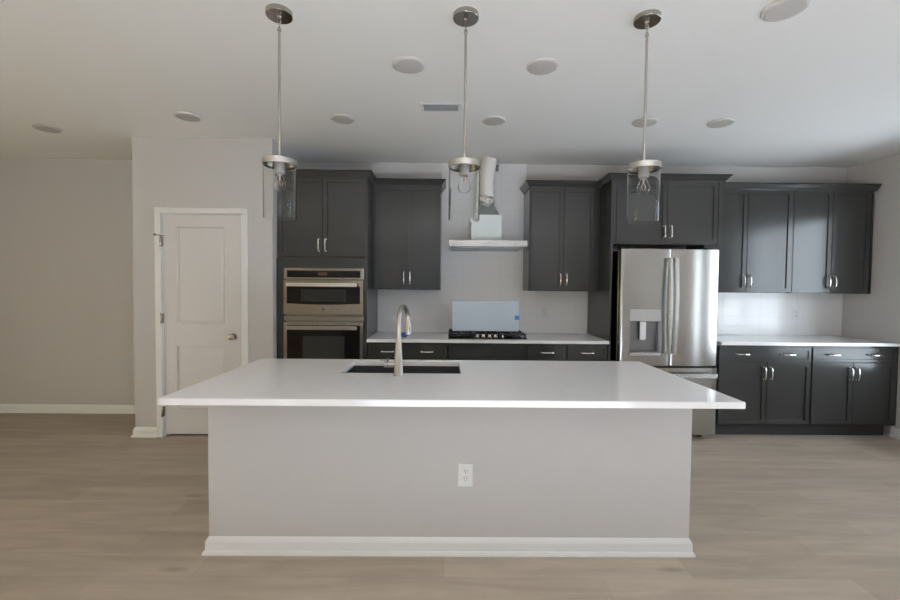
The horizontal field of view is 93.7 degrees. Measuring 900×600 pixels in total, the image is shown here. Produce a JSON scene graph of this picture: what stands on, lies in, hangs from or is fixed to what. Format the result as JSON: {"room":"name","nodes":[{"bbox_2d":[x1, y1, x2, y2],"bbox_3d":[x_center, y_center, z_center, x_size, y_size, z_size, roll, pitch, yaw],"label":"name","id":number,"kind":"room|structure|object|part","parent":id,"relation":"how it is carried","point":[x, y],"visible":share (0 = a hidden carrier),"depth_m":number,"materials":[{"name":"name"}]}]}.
{"room":"kitchen","nodes":[
{"label":"kitchen","id":0,"kind":"room"},
{"bbox_2d":[131,137,298,426],"bbox_3d":[-2.263,-0.114,4.280,1.269,2.740,0.837,1,2,0],"label":"wall","id":1,"kind":"structure","parent":0,"point":[184,172],"depth_m":3.84,"materials":[{"name":"grey paint"}]},
{"bbox_2d":[131,427,156,437],"bbox_3d":[-2.819,1.208,4.227,0.231,0.092,0.713,1,2,0],"label":"baseboard","id":2,"kind":"structure","parent":1,"relation":"attached to","point":[138,432],"depth_m":3.88,"materials":[{"name":"white paint"}]},
{"bbox_2d":[153,207,247,436],"bbox_3d":[-2.272,0.214,3.901,0.840,2.107,0.180,1,2,0],"label":"door","id":3,"kind":"structure","parent":1,"relation":"in","point":[201,266],"depth_m":3.88,"materials":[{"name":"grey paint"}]},
{"bbox_3d":[-1.991,0.337,3.853,0.064,0.064,0.072,1,2,0],"label":"knob","id":4,"kind":"part","parent":3,"relation":"part of","materials":[{"name":"silver metal"}]},
{"bbox_2d":[0,158,846,404],"bbox_3d":[-1.071,-0.114,4.636,10.975,2.740,0.145,1,2,0],"label":"wall","id":5,"kind":"structure","parent":0,"point":[67,296],"depth_m":4.57,"materials":[{"name":"grey paint"}]},
{"bbox_2d":[0,404,134,413],"bbox_3d":[-4.680,1.179,4.585,3.537,0.092,0.026,1,2,0],"label":"baseboard","id":6,"kind":"structure","parent":5,"relation":"attached to","point":[4,408],"depth_m":4.59,"materials":[{"name":"white paint"}]},
{"bbox_2d":[373,178,445,289],"bbox_3d":[-0.411,-0.657,4.372,0.727,1.099,0.379,1,2,0],"label":"upper cabinet","id":7,"kind":"object","parent":5,"relation":"attached to","point":[406,211],"visible":1,"depth_m":4.24,"materials":[{"name":"grey paint"}]},
{"bbox_3d":[-0.594,-0.628,4.242,0.323,1.025,0.020,1,2,0],"label":"door","id":8,"kind":"part","parent":7,"relation":"part of","materials":[{"name":"grey paint"}]},
{"bbox_3d":[-0.406,-1.175,4.356,0.727,0.064,0.379,1,2,0],"label":"crown molding","id":9,"kind":"part","parent":7,"relation":"part of","materials":[{"name":"grey paint"}]},
{"bbox_3d":[-0.266,-0.625,4.245,0.324,1.025,0.020,1,2,0],"label":"door","id":10,"kind":"part","parent":7,"relation":"part of","materials":[{"name":"grey paint"}]},
{"bbox_2d":[449,215,527,251],"bbox_3d":[0.370,-0.700,4.313,0.760,0.365,0.485,1,2,0],"label":"range hood","id":11,"kind":"object","parent":5,"relation":"attached to","point":[485,234],"visible":0.86,"depth_m":4.25,"materials":[{"name":"silver metal"}]},
{"bbox_2d":[479,156,498,214],"bbox_3d":[0.397,-1.169,4.395,0.223,0.611,0.230,1,2,0],"label":"duct","id":12,"kind":"object","parent":11,"relation":"attached to","point":[488,164],"visible":0.94,"depth_m":4.32,"materials":[{"name":"grey"}]},
{"bbox_2d":[542,306,548,316],"bbox_3d":[1.034,0.129,4.584,0.074,0.118,0.009,1,2,0],"label":"outlet","id":13,"kind":"object","parent":5,"relation":"attached to","point":[545,309],"visible":1,"depth_m":4.58,"materials":[{"name":"white plastic"}]},
{"bbox_2d":[519,180,600,290],"bbox_3d":[1.125,-0.643,4.385,0.761,1.099,0.379,1,2,0],"label":"upper cabinet","id":14,"kind":"object","parent":5,"relation":"attached to","point":[561,229],"visible":1,"depth_m":4.25,"materials":[{"name":"grey paint"}]},
{"bbox_3d":[0.980,-0.614,4.255,0.329,1.025,0.020,1,2,0],"label":"door","id":15,"kind":"part","parent":14,"relation":"part of","materials":[{"name":"grey paint"}]},
{"bbox_3d":[1.130,-1.161,4.370,0.761,0.064,0.379,1,2,0],"label":"crown molding","id":16,"kind":"part","parent":14,"relation":"part of","materials":[{"name":"grey paint"}]},
{"bbox_3d":[1.302,-0.611,4.258,0.308,1.025,0.020,1,2,0],"label":"door","id":17,"kind":"part","parent":14,"relation":"part of","materials":[{"name":"grey paint"}]},
{"bbox_2d":[598,173,732,249],"bbox_3d":[2.037,-0.856,4.242,1.154,0.649,0.668,1,2,0],"label":"upper cabinet","id":18,"kind":"object","parent":5,"relation":"attached to","point":[691,205],"visible":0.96,"depth_m":3.97,"materials":[{"name":"grey paint"}]},
{"bbox_3d":[1.802,-0.823,3.967,0.476,0.575,0.020,1,2,0],"label":"door","id":19,"kind":"part","parent":18,"relation":"part of","materials":[{"name":"grey paint"}]},
{"bbox_3d":[2.041,-1.142,4.043,1.154,0.064,0.289,1,2,0],"label":"crown molding","id":20,"kind":"part","parent":18,"relation":"part of","materials":[{"name":"grey paint"}]},
{"bbox_3d":[2.282,-0.818,3.971,0.476,0.575,0.020,1,2,0],"label":"door","id":21,"kind":"part","parent":18,"relation":"part of","materials":[{"name":"grey paint"}]},
{"bbox_2d":[699,182,798,292],"bbox_3d":[3.014,-0.627,4.401,0.900,1.099,0.379,1,2,0],"label":"upper cabinet","id":22,"kind":"object","parent":5,"relation":"attached to","point":[755,251],"visible":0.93,"depth_m":4.27,"materials":[{"name":"grey paint"}]},
{"bbox_3d":[2.786,-0.598,4.271,0.434,1.025,0.020,1,2,0],"label":"door","id":23,"kind":"part","parent":22,"relation":"part of","materials":[{"name":"grey paint"}]},
{"bbox_3d":[3.021,-1.139,4.221,0.900,0.064,0.050,1,2,0],"label":"crown molding","id":24,"kind":"part","parent":22,"relation":"part of","materials":[{"name":"grey paint"}]},
{"bbox_3d":[3.233,-0.594,4.275,0.451,1.025,0.020,1,2,0],"label":"door","id":25,"kind":"part","parent":22,"relation":"part of","materials":[{"name":"grey paint"}]},
{"bbox_2d":[792,308,799,318],"bbox_3d":[3.780,0.152,4.607,0.074,0.118,0.009,1,2,0],"label":"outlet","id":26,"kind":"object","parent":5,"relation":"attached to","point":[795,314],"visible":1,"depth_m":4.61,"materials":[{"name":"white plastic"}]},
{"bbox_2d":[791,183,881,293],"bbox_3d":[3.884,-0.619,4.409,0.835,1.099,0.379,1,2,0],"label":"upper cabinet","id":27,"kind":"object","parent":5,"relation":"attached to","point":[832,237],"visible":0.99,"depth_m":4.28,"materials":[{"name":"grey paint"}]},
{"bbox_3d":[3.671,-0.590,4.278,0.393,1.025,0.020,1,2,0],"label":"door","id":28,"kind":"part","parent":27,"relation":"part of","materials":[{"name":"grey paint"}]},
{"bbox_3d":[3.890,-1.131,4.229,0.835,0.064,0.050,1,2,0],"label":"crown molding","id":29,"kind":"part","parent":27,"relation":"part of","materials":[{"name":"grey paint"}]},
{"bbox_3d":[4.063,-0.586,4.282,0.383,1.025,0.020,1,2,0],"label":"door","id":30,"kind":"part","parent":27,"relation":"part of","materials":[{"name":"grey paint"}]},
{"bbox_2d":[0,0,899,167],"bbox_3d":[-1.026,-1.415,0.748,10.975,0.100,7.838,1,2,0],"label":"ceiling","id":31,"kind":"structure","parent":0,"point":[819,86],"depth_m":2.70,"materials":[{"name":"white paint"}]},
{"bbox_2d":[32,124,61,132],"bbox_3d":[-3.458,-1.467,3.622,0.190,0.015,0.190,1,2,0],"label":"recessed light","id":32,"kind":"object","parent":31,"relation":"in","point":[46,128],"visible":1,"depth_m":3.59,"materials":[{"name":"grey plastic"}]},
{"bbox_2d":[173,111,201,121],"bbox_3d":[-2.074,-1.446,3.335,0.190,0.015,0.190,1,2,0],"label":"recessed light","id":33,"kind":"object","parent":31,"relation":"in","point":[186,116],"visible":1,"depth_m":3.31,"materials":[{"name":"grey plastic"}]},
{"bbox_2d":[262,3,296,220],"bbox_3d":[-0.837,-0.903,2.070,0.159,1.000,0.159,1,2,22],"label":"pendant light","id":34,"kind":"object","parent":31,"relation":"hanging from","point":[279,172],"visible":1,"depth_m":2.02,"materials":[{"name":"clear glass"}]},
{"bbox_3d":[-0.836,-1.010,2.066,0.018,0.634,0.018,1,2,0],"label":"rod","id":35,"kind":"part","parent":34,"relation":"part of","materials":[{"name":"silver metal"}]},
{"bbox_3d":[-0.840,-0.540,2.081,0.153,0.272,0.153,1,2,0],"label":"lamp shade","id":36,"kind":"part","parent":34,"relation":"part of","materials":[{"name":"clear glass"}]},
{"bbox_2d":[330,113,354,123],"bbox_3d":[-0.852,-1.435,3.351,0.190,0.015,0.190,1,2,0],"label":"recessed light","id":37,"kind":"object","parent":31,"relation":"in","point":[338,118],"visible":1,"depth_m":3.32,"materials":[{"name":"grey plastic"}]},
{"bbox_2d":[393,56,424,73],"bbox_3d":[-0.245,-1.404,2.529,0.190,0.015,0.190,1,2,0],"label":"recessed light","id":38,"kind":"object","parent":31,"relation":"in","point":[404,64],"visible":1,"depth_m":2.51,"materials":[{"name":"grey plastic"}]},
{"bbox_2d":[420,102,461,111],"bbox_3d":[-0.067,-1.424,3.123,0.300,0.010,0.150,1,2,0],"label":"ceiling vent","id":39,"kind":"object","parent":31,"relation":"in","point":[425,107],"visible":1,"depth_m":3.12,"materials":[{"name":"white plastic"}]},
{"bbox_2d":[448,6,480,222],"bbox_3d":[0.073,-0.895,2.077,0.159,1.000,0.159,1,2,22],"label":"pendant light","id":40,"kind":"object","parent":31,"relation":"hanging from","point":[464,172],"visible":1,"depth_m":2.03,"materials":[{"name":"clear glass"}]},
{"bbox_3d":[0.070,-0.532,2.088,0.153,0.272,0.153,1,2,0],"label":"lamp shade","id":41,"kind":"part","parent":40,"relation":"part of","materials":[{"name":"clear glass"}]},
{"bbox_3d":[0.074,-1.002,2.074,0.018,0.634,0.018,1,2,0],"label":"rod","id":42,"kind":"part","parent":40,"relation":"part of","materials":[{"name":"silver metal"}]},
{"bbox_2d":[482,115,505,125],"bbox_3d":[0.349,-1.424,3.356,0.190,0.015,0.190,1,2,0],"label":"recessed light","id":43,"kind":"object","parent":31,"relation":"in","point":[493,120],"visible":1,"depth_m":3.33,"materials":[{"name":"grey plastic"}]},
{"bbox_2d":[526,57,558,74],"bbox_3d":[0.554,-1.397,2.530,0.190,0.015,0.190,1,2,0],"label":"recessed light","id":44,"kind":"object","parent":31,"relation":"in","point":[543,65],"visible":1,"depth_m":2.51,"materials":[{"name":"grey"}]},
{"bbox_2d":[626,9,661,223],"bbox_3d":[0.963,-0.887,2.085,0.159,1.000,0.159,1,2,22],"label":"pendant light","id":45,"kind":"object","parent":31,"relation":"hanging from","point":[643,176],"visible":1,"depth_m":2.04,"materials":[{"name":"clear glass"}]},
{"bbox_3d":[0.960,-0.524,2.096,0.153,0.272,0.153,1,2,0],"label":"lamp shade","id":46,"kind":"part","parent":45,"relation":"part of","materials":[{"name":"clear glass"}]},
{"bbox_3d":[0.964,-0.994,2.082,0.018,0.634,0.018,1,2,0],"label":"rod","id":47,"kind":"part","parent":45,"relation":"part of","materials":[{"name":"silver metal"}]},
{"bbox_2d":[632,117,657,126],"bbox_3d":[1.556,-1.413,3.365,0.190,0.015,0.190,1,2,0],"label":"recessed light","id":48,"kind":"object","parent":31,"relation":"in","point":[650,121],"visible":0.93,"depth_m":3.34,"materials":[{"name":"grey"}]},
{"bbox_2d":[707,118,734,127],"bbox_3d":[2.161,-1.408,3.365,0.190,0.015,0.190,1,2,0],"label":"recessed light","id":49,"kind":"object","parent":31,"relation":"in","point":[723,122],"visible":1,"depth_m":3.35,"materials":[{"name":"grey"}]},
{"bbox_2d":[760,0,811,21],"bbox_3d":[1.581,-1.371,1.990,0.190,0.015,0.190,1,2,0],"label":"recessed light","id":50,"kind":"object","parent":31,"relation":"in","point":[778,10],"visible":1,"depth_m":1.98,"materials":[{"name":"grey plastic"}]},
{"bbox_2d":[0,413,899,599],"bbox_3d":[-1.052,1.423,0.834,10.975,0.100,7.838,1,2,0],"label":"floor","id":51,"kind":"structure","parent":0,"point":[90,510],"depth_m":2.34,"materials":[{"name":"brown wood"}]},
{"bbox_2d":[277,169,377,358],"bbox_3d":[-1.179,0.029,4.242,0.896,2.477,0.668,1,2,0],"label":"tall cabinet","id":52,"kind":"object","parent":51,"relation":"on","point":[332,227],"visible":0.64,"depth_m":3.94,"materials":[{"name":"grey paint"}]},
{"bbox_3d":[-1.399,-0.772,3.942,0.414,0.733,0.020,1,2,0],"label":"door","id":53,"kind":"part","parent":52,"relation":"part of","materials":[{"name":"grey paint"}]},
{"bbox_3d":[-1.204,0.187,3.973,0.846,1.167,0.020,1,2,0],"label":"frame","id":54,"kind":"part","parent":52,"relation":"part of","materials":[{"name":"grey paint"}]},
{"bbox_2d":[283,268,363,358],"bbox_3d":[-1.186,0.220,4.196,0.742,1.049,0.607,1,2,0],"label":"wall oven","id":55,"kind":"object","parent":52,"relation":"in","point":[324,307],"visible":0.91,"depth_m":3.94,"materials":[{"name":"silver metal"}]},
{"bbox_3d":[-1.186,0.259,3.917,0.651,0.038,0.048,1,2,0],"label":"handle","id":56,"kind":"part","parent":55,"relation":"part of","materials":[{"name":"silver metal"}]},
{"bbox_3d":[-1.183,-0.140,3.905,0.651,0.036,0.048,1,2,0],"label":"handle","id":57,"kind":"part","parent":55,"relation":"part of","materials":[{"name":"silver metal"}]},
{"bbox_3d":[-1.185,0.457,3.946,0.680,0.440,0.002,1,2,0],"label":"door glass","id":58,"kind":"part","parent":55,"relation":"part of","materials":[{"name":"black glass"}]},
{"bbox_3d":[-1.181,-0.025,3.944,0.742,0.324,0.024,1,2,0],"label":"microwave door","id":59,"kind":"part","parent":55,"relation":"part of","materials":[{"name":"silver metal"}]},
{"bbox_3d":[-1.180,-0.042,3.932,0.680,0.172,0.003,1,2,0],"label":"door glass","id":60,"kind":"part","parent":55,"relation":"part of","materials":[{"name":"black glass"}]},
{"bbox_3d":[-1.177,-0.242,3.933,0.682,0.064,0.003,1,2,0],"label":"touch glass","id":61,"kind":"part","parent":55,"relation":"part of","materials":[{"name":"black glass"}]},
{"bbox_3d":[-1.183,0.172,3.954,0.742,0.048,0.016,1,2,0],"label":"vent trim","id":62,"kind":"part","parent":55,"relation":"part of","materials":[{"name":"silver metal"}]},
{"bbox_3d":[-1.186,0.479,3.960,0.742,0.544,0.024,1,2,0],"label":"oven door","id":63,"kind":"part","parent":55,"relation":"part of","materials":[{"name":"black glass"}]},
{"bbox_3d":[-1.179,-0.246,3.942,0.742,0.102,0.016,1,2,0],"label":"control panel","id":64,"kind":"part","parent":55,"relation":"part of","materials":[{"name":"silver metal"}]},
{"bbox_3d":[-1.167,-1.171,4.016,0.896,0.064,0.289,1,2,0],"label":"crown molding","id":65,"kind":"part","parent":52,"relation":"part of","materials":[{"name":"grey paint"}]},
{"bbox_3d":[-0.986,-0.769,3.945,0.404,0.733,0.020,1,2,0],"label":"door","id":66,"kind":"part","parent":52,"relation":"part of","materials":[{"name":"grey paint"}]},
{"bbox_2d":[368,342,446,359],"bbox_3d":[-0.409,0.832,4.280,0.756,0.884,0.655,1,2,0],"label":"base cabinet","id":67,"kind":"object","parent":51,"relation":"on","point":[376,350],"visible":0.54,"depth_m":3.98,"materials":[{"name":"grey paint"}]},
{"bbox_2d":[367,332,608,343],"bbox_3d":[0.357,0.382,4.279,2.282,0.030,0.644,1,2,0],"label":"countertop","id":68,"kind":"structure","parent":67,"relation":"on","point":[415,337],"depth_m":4.01,"materials":[{"name":"white stone"}]},
{"bbox_2d":[448,329,526,338],"bbox_3d":[0.361,0.342,4.283,0.756,0.048,0.505,1,2,0],"label":"cooktop","id":69,"kind":"object","parent":68,"relation":"in","point":[451,334],"visible":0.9,"depth_m":4.13,"materials":[{"name":"black glass"}]},
{"bbox_2d":[452,301,518,330],"bbox_3d":[0.363,0.163,4.290,0.682,0.306,0.024,1,2,0],"label":"panel","id":70,"kind":"object","parent":69,"relation":"on","point":[466,315],"visible":1,"depth_m":4.28,"materials":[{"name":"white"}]},
{"bbox_2d":[202,405,695,557],"bbox_3d":[0.001,0.889,2.524,2.582,0.884,0.669,1,2,0],"label":"kitchen island","id":71,"kind":"object","parent":51,"relation":"on","point":[284,480],"visible":0.8,"depth_m":2.21,"materials":[{"name":"grey paint"}]},
{"bbox_3d":[-0.003,1.286,2.536,2.582,0.090,0.669,1,2,0],"label":"baseboard","id":72,"kind":"part","parent":71,"relation":"part of","materials":[{"name":"white paint"}]},
{"bbox_2d":[158,359,745,408],"bbox_3d":[0.012,0.437,2.353,2.568,0.030,1.024,1,2,0],"label":"island countertop","id":73,"kind":"structure","parent":71,"relation":"on","point":[261,382],"depth_m":2.08,"materials":[{"name":"white stone"}]},
{"bbox_2d":[380,305,411,375],"bbox_3d":[-0.279,0.222,2.388,0.102,0.391,0.238,2,2,36],"label":"faucet","id":74,"kind":"object","parent":73,"relation":"on","point":[397,364],"visible":1,"depth_m":2.33,"materials":[{"name":"grey metal"}]},
{"bbox_3d":[-0.335,0.357,2.340,0.062,0.033,0.033,1,2,0],"label":"handle","id":75,"kind":"part","parent":74,"relation":"part of","materials":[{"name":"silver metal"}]},
{"bbox_3d":[-0.266,0.122,2.410,0.026,0.192,0.175,1,2,14],"label":"spout","id":76,"kind":"part","parent":74,"relation":"part of","materials":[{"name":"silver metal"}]},
{"bbox_2d":[346,366,459,373],"bbox_3d":[-0.286,0.558,2.603,0.705,0.232,0.393,1,2,0],"label":"sink","id":77,"kind":"object","parent":73,"relation":"in","point":[355,369],"visible":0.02,"depth_m":2.79,"materials":[{"name":"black metal"}]},
{"bbox_2d":[458,463,472,485],"bbox_3d":[0.081,0.917,2.211,0.078,0.122,0.009,1,2,0],"label":"outlet","id":78,"kind":"object","parent":71,"relation":"attached to","point":[465,470],"visible":1,"depth_m":2.21,"materials":[{"name":"white plastic"}]},
{"bbox_2d":[462,469,468,473],"bbox_3d":[0.081,0.898,2.208,0.033,0.029,0.003,1,2,0],"label":"socket","id":79,"kind":"object","parent":78,"relation":"attached to","point":[464,471],"depth_m":2.21,"materials":[{"name":"grey plastic"}]},
{"bbox_2d":[462,476,468,481],"bbox_3d":[0.081,0.938,2.209,0.033,0.029,0.003,1,2,0],"label":"socket","id":80,"kind":"object","parent":78,"relation":"attached to","point":[464,478],"depth_m":2.21,"materials":[{"name":"grey plastic"}]},
{"bbox_2d":[447,343,525,360],"bbox_3d":[0.345,0.839,4.286,0.748,0.884,0.655,1,2,0],"label":"base cabinet","id":81,"kind":"object","parent":51,"relation":"on","point":[455,351],"visible":0.08,"depth_m":3.99,"materials":[{"name":"grey paint"}]},
{"bbox_2d":[526,344,566,360],"bbox_3d":[0.912,0.844,4.291,0.381,0.884,0.655,1,2,0],"label":"base cabinet","id":82,"kind":"object","parent":51,"relation":"on","point":[534,352],"visible":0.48,"depth_m":4.00,"materials":[{"name":"grey paint"}]},
{"bbox_3d":[0.915,0.870,4.011,0.369,0.592,0.020,1,2,0],"label":"door","id":83,"kind":"part","parent":82,"relation":"part of","materials":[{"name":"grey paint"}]},
{"bbox_2d":[566,344,607,360],"bbox_3d":[1.299,0.847,4.294,0.390,0.884,0.655,1,2,0],"label":"base cabinet","id":84,"kind":"object","parent":51,"relation":"on","point":[575,352],"visible":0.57,"depth_m":4.00,"materials":[{"name":"grey paint"}]},
{"bbox_2d":[587,181,613,360],"bbox_3d":[1.512,0.078,4.292,0.021,2.425,0.616,1,2,0],"label":"panel","id":85,"kind":"object","parent":51,"relation":"on","point":[600,301],"visible":0.4,"depth_m":4.11,"materials":[{"name":"grey paint"}]},
{"bbox_2d":[610,247,718,436],"bbox_3d":[2.031,0.401,4.215,0.929,1.795,0.752,1,2,0],"label":"refrigerator","id":86,"kind":"object","parent":51,"relation":"on","point":[664,307],"visible":0.7,"depth_m":3.90,"materials":[{"name":"silver metal"}]},
{"bbox_3d":[1.806,0.069,3.921,0.468,1.078,0.055,1,2,0],"label":"door","id":87,"kind":"part","parent":86,"relation":"part of","materials":[{"name":"silver metal"}]},
{"bbox_3d":[1.802,0.140,3.893,0.284,0.112,0.008,1,2,0],"label":"dispenser panel","id":88,"kind":"part","parent":86,"relation":"part of","materials":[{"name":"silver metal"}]},
{"bbox_3d":[2.013,0.058,3.868,0.038,0.890,0.080,1,2,0],"label":"handle","id":89,"kind":"part","parent":86,"relation":"part of","materials":[{"name":"silver metal"}]},
{"bbox_3d":[2.069,0.059,3.868,0.038,0.890,0.080,1,2,0],"label":"handle","id":90,"kind":"part","parent":86,"relation":"part of","materials":[{"name":"silver metal"}]},
{"bbox_3d":[2.029,0.944,3.950,0.929,0.628,0.055,1,2,0],"label":"freezer drawer","id":91,"kind":"part","parent":86,"relation":"part of","materials":[{"name":"silver metal"}]},
{"bbox_3d":[2.273,0.073,3.925,0.457,1.078,0.056,1,2,0],"label":"door","id":92,"kind":"part","parent":86,"relation":"part of","materials":[{"name":"silver metal"}]},
{"bbox_2d":[712,344,811,434],"bbox_3d":[2.980,0.862,4.308,0.916,0.884,0.655,1,2,0],"label":"base cabinet","id":93,"kind":"object","parent":51,"relation":"on","point":[773,382],"visible":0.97,"depth_m":4.03,"materials":[{"name":"grey paint"}]},
{"bbox_3d":[2.783,0.887,4.027,0.458,0.592,0.020,1,2,0],"label":"door","id":94,"kind":"part","parent":93,"relation":"part of","materials":[{"name":"grey paint"}]},
{"bbox_3d":[2.998,0.518,4.018,0.880,0.134,0.020,1,2,0],"label":"drawer","id":95,"kind":"part","parent":93,"relation":"part of","materials":[{"name":"grey paint"}]},
{"bbox_3d":[3.225,0.891,4.031,0.418,0.592,0.020,1,2,0],"label":"door","id":96,"kind":"part","parent":93,"relation":"part of","materials":[{"name":"grey paint"}]},
{"bbox_2d":[717,335,899,346],"bbox_3d":[3.425,0.409,4.305,1.738,0.030,0.644,1,2,0],"label":"countertop","id":97,"kind":"structure","parent":93,"relation":"on","point":[764,340],"depth_m":4.11,"materials":[{"name":"white stone"}]},
{"bbox_2d":[803,346,898,434],"bbox_3d":[3.865,0.870,4.316,0.850,0.884,0.655,1,2,0],"label":"base cabinet","id":98,"kind":"object","parent":51,"relation":"on","point":[853,389],"visible":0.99,"depth_m":4.03,"materials":[{"name":"grey paint"}]},
{"bbox_3d":[3.645,0.895,4.034,0.390,0.592,0.020,1,2,0],"label":"door","id":99,"kind":"part","parent":98,"relation":"part of","materials":[{"name":"grey paint"}]},
{"bbox_3d":[3.813,0.706,4.002,0.017,0.129,0.037,1,2,0],"label":"pull handle","id":100,"kind":"part","parent":98,"relation":"part of","materials":[{"name":"silver metal"}]},
{"bbox_3d":[3.852,0.526,4.025,0.798,0.134,0.020,1,2,0],"label":"drawer","id":101,"kind":"part","parent":98,"relation":"part of","materials":[{"name":"grey paint"}]},
{"bbox_3d":[4.046,0.898,4.038,0.404,0.592,0.020,1,2,0],"label":"door","id":102,"kind":"part","parent":98,"relation":"part of","materials":[{"name":"grey paint"}]},
{"bbox_2d":[841,152,899,434],"bbox_3d":[4.388,0.055,0.770,0.120,2.740,7.704,1,2,0],"label":"wall","id":103,"kind":"structure","parent":0,"point":[875,315],"depth_m":4.19,"materials":[{"name":"grey paint"}]},
{"bbox_2d":[889,427,899,439],"bbox_3d":[4.277,1.280,3.986,0.026,0.092,0.220,1,2,0],"label":"baseboard","id":104,"kind":"structure","parent":103,"relation":"attached to","point":[894,432],"depth_m":4.05,"materials":[{"name":"white paint"}]}
]}

